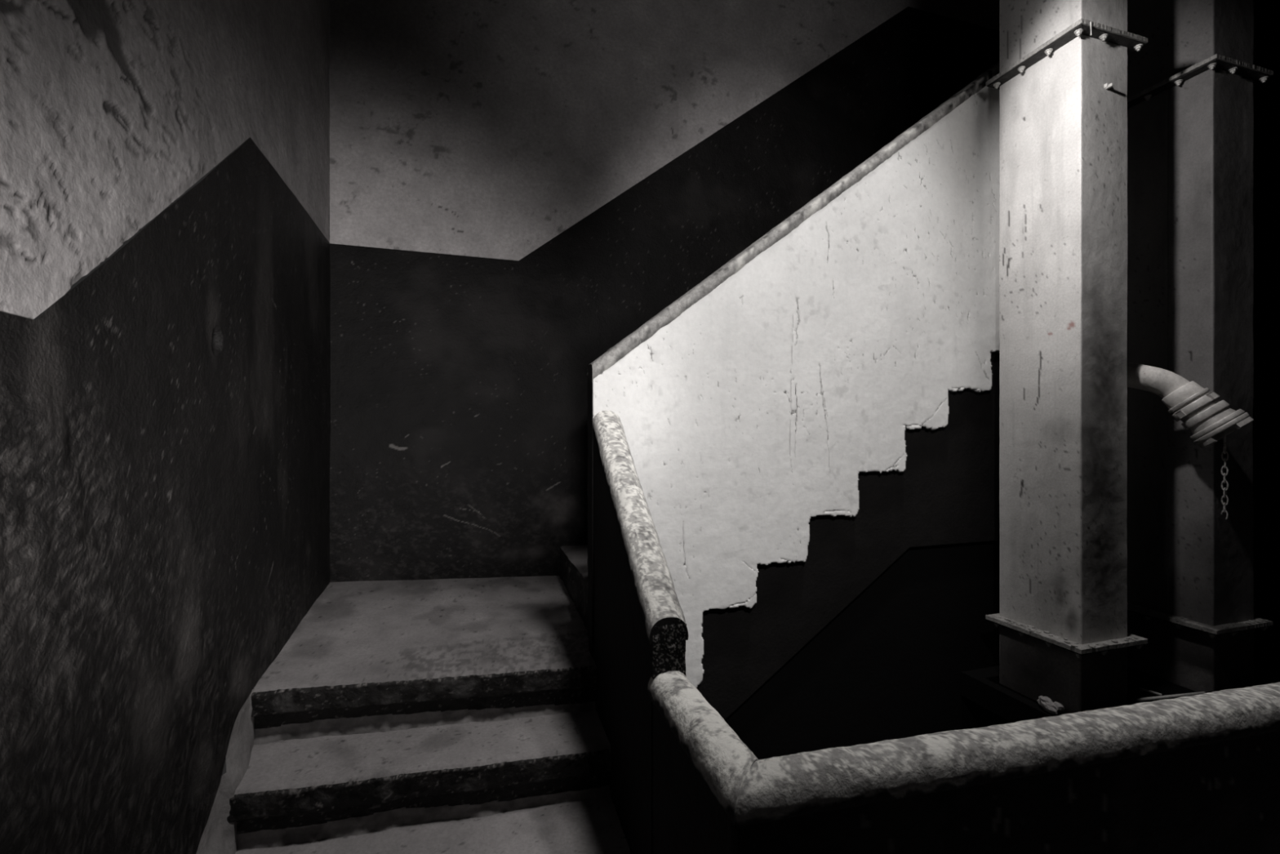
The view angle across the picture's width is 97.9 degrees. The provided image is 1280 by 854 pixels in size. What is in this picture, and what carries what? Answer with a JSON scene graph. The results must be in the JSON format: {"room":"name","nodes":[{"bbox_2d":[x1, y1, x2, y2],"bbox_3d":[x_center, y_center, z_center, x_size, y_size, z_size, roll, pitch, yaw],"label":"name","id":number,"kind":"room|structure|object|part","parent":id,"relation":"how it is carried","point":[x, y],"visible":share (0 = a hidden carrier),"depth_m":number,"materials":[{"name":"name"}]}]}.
{"room":"stairwell","nodes":[
{"label":"stairwell","id":0,"kind":"room"},
{"bbox_2d":[0,0,330,853],"bbox_3d":[-0.596,-1.440,-0.096,0.076,5.720,5.367,0,0,-17],"label":"wall","id":1,"kind":"structure","parent":0,"point":[165,423],"depth_m":1.09,"materials":[{"name":"paint"}]},
{"bbox_2d":[329,0,999,582],"bbox_3d":[0.911,-1.750,3.182,4.788,5.100,0.027,0,0,-17],"label":"wall","id":2,"kind":"structure","parent":0,"point":[517,188],"depth_m":2.73,"materials":[{"name":"paint"}]},
{"bbox_2d":[586,61,1011,759],"bbox_3d":[0.902,1.085,2.275,2.258,6.030,0.116,0,0,-17],"label":"wall","id":3,"kind":"structure","parent":0,"point":[811,427],"depth_m":2.21,"materials":[{"name":"white paint"}]},
{"bbox_2d":[960,620,1279,722],"bbox_3d":[2.505,1.110,2.469,2.160,0.100,0.554,0,0,-17],"label":"floor","id":4,"kind":"structure","parent":3,"relation":"attached to","point":[983,686],"depth_m":2.32,"materials":[{"name":"concrete"}]},
{"bbox_2d":[1036,695,1064,714],"bbox_3d":[1.524,1.035,2.077,0.045,0.049,0.099,0,0,-17],"label":"chunk","id":5,"kind":"object","parent":4,"relation":"on","point":[1045,702],"visible":1,"depth_m":2.06,"materials":[{"name":"grey concrete"}]},
{"bbox_2d":[985,0,1147,714],"bbox_3d":[1.650,-1.620,2.179,0.341,5.360,0.384,0,0,-17],"label":"column","id":6,"kind":"structure","parent":4,"relation":"on","point":[1061,82],"depth_m":2.06,"materials":[{"name":"paint"}]},
{"bbox_3d":[1.647,-2.865,2.187,0.239,2.870,0.323,0,0,-17],"label":"casing","id":7,"kind":"part","parent":6,"relation":"part of","materials":[{"name":"white paint"}]},
{"bbox_3d":[1.647,-0.316,2.187,0.239,2.197,0.323,0,0,-17],"label":"casing","id":8,"kind":"part","parent":6,"relation":"part of","materials":[{"name":"white paint"}]},
{"bbox_3d":[1.648,0.926,2.187,0.238,0.267,0.322,0,0,-17],"label":"casing","id":9,"kind":"part","parent":6,"relation":"part of","materials":[{"name":"metal"}]},
{"bbox_2d":[1126,362,1253,519],"bbox_3d":[1.967,0.038,2.121,0.503,0.593,0.172,0,0,33],"label":"pipe","id":10,"kind":"object","parent":6,"relation":"attached to","point":[1200,411],"visible":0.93,"depth_m":2.04,"materials":[{"name":"metal"}]},
{"bbox_2d":[1138,687,1161,695],"bbox_3d":[2.035,1.055,2.224,0.010,0.010,0.068,0,0,-33],"label":"metal rod","id":11,"kind":"object","parent":4,"relation":"on","point":[1140,688],"visible":1,"depth_m":2.22,"materials":[{"name":"grey metal"}]},
{"bbox_2d":[1134,691,1205,701],"bbox_3d":[2.090,1.055,2.185,0.353,0.011,0.012,0,0,-10],"label":"metal rod","id":12,"kind":"object","parent":4,"relation":"on","point":[1151,698],"visible":0.81,"depth_m":2.18,"materials":[{"name":"grey metal"}]},
{"bbox_2d":[1126,0,1273,693],"bbox_3d":[2.319,-1.620,2.368,0.350,5.360,0.381,0,0,-17],"label":"column","id":13,"kind":"structure","parent":4,"relation":"on","point":[1190,582],"depth_m":2.25,"materials":[{"name":"paint"}]},
{"bbox_3d":[2.317,-0.316,2.374,0.249,2.197,0.323,0,0,-17],"label":"casing","id":14,"kind":"part","parent":13,"relation":"part of","materials":[{"name":"grey paint"}]},
{"bbox_3d":[2.317,-2.865,2.373,0.249,2.870,0.323,0,0,-17],"label":"casing","id":15,"kind":"part","parent":13,"relation":"part of","materials":[{"name":"grey paint"}]},
{"bbox_3d":[2.317,0.926,2.374,0.249,0.267,0.323,0,0,-17],"label":"casing","id":16,"kind":"part","parent":13,"relation":"part of","materials":[{"name":"metal"}]},
{"bbox_2d":[1252,0,1279,622],"bbox_3d":[4.038,-0.050,1.329,0.100,8.500,5.367,0,0,-17],"label":"wall","id":17,"kind":"structure","parent":0,"point":[1266,13],"depth_m":3.07,"materials":[{"name":"paint"}]},
{"bbox_3d":[1.991,1.460,-0.329,4.788,0.120,3.400,0,0,-17],"label":"floor","id":18,"kind":"structure","parent":0,"visible":0},
{"bbox_2d":[592,410,1279,853],"bbox_3d":[1.835,0.721,1.850,3.862,1.558,1.112,0,0,-13],"label":"balustrade","id":19,"kind":"object","parent":18,"relation":"on","point":[1200,773],"visible":1,"depth_m":1.09,"materials":[{"name":"black paint"}]},
{"bbox_3d":[-0.029,0.733,1.634,0.079,1.535,0.660,0,0,-17],"label":"sloping panel","id":20,"kind":"part","parent":19,"relation":"part of","materials":[{"name":"black paint"}]},
{"bbox_3d":[-0.023,0.224,1.613,0.102,0.566,0.625,0,0,-17],"label":"sloping rail","id":21,"kind":"part","parent":19,"relation":"part of","materials":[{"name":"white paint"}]},
{"bbox_3d":[0.069,0.478,1.314,0.098,0.059,0.001,0,0,-17],"label":"rail","id":22,"kind":"part","parent":19,"relation":"part of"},
{"bbox_3d":[0.132,0.603,1.111,0.102,0.061,0.459,0,0,-17],"label":"level rail","id":23,"kind":"part","parent":19,"relation":"part of","materials":[{"name":"white paint"}]},
{"bbox_3d":[0.131,1.052,1.113,0.079,0.896,0.450,0,0,-17],"label":"level panel","id":24,"kind":"part","parent":19,"relation":"part of","materials":[{"name":"black paint"}]},
{"bbox_3d":[1.990,1.029,1.362,3.789,0.852,0.076,0,0,-13],"label":"panel","id":25,"kind":"part","parent":19,"relation":"part of","materials":[{"name":"black paint"}]},
{"bbox_3d":[1.984,0.605,1.367,3.797,0.066,0.102,0,0,-13],"label":"rail","id":26,"kind":"part","parent":19,"relation":"part of","materials":[{"name":"white paint"}]},
{"bbox_3d":[-0.384,1.460,0.946,0.998,0.120,0.435,0,0,-17],"label":"trim","id":27,"kind":"structure","parent":18,"relation":"attached to","visible":0},
{"bbox_2d":[226,575,630,853],"bbox_3d":[-0.658,1.093,1.879,1.034,0.813,1.556,0,0,-17],"label":"staircase","id":28,"kind":"structure","parent":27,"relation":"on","point":[458,715],"depth_m":1.67,"materials":[{"name":"grey concrete"}]},
{"bbox_2d":[560,544,587,630],"bbox_3d":[1.506,-0.137,2.938,3.752,1.847,0.795,0,0,-17],"label":"staircase","id":29,"kind":"structure","parent":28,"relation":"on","point":[574,558],"depth_m":2.43,"materials":[{"name":"black paint"}]}
]}

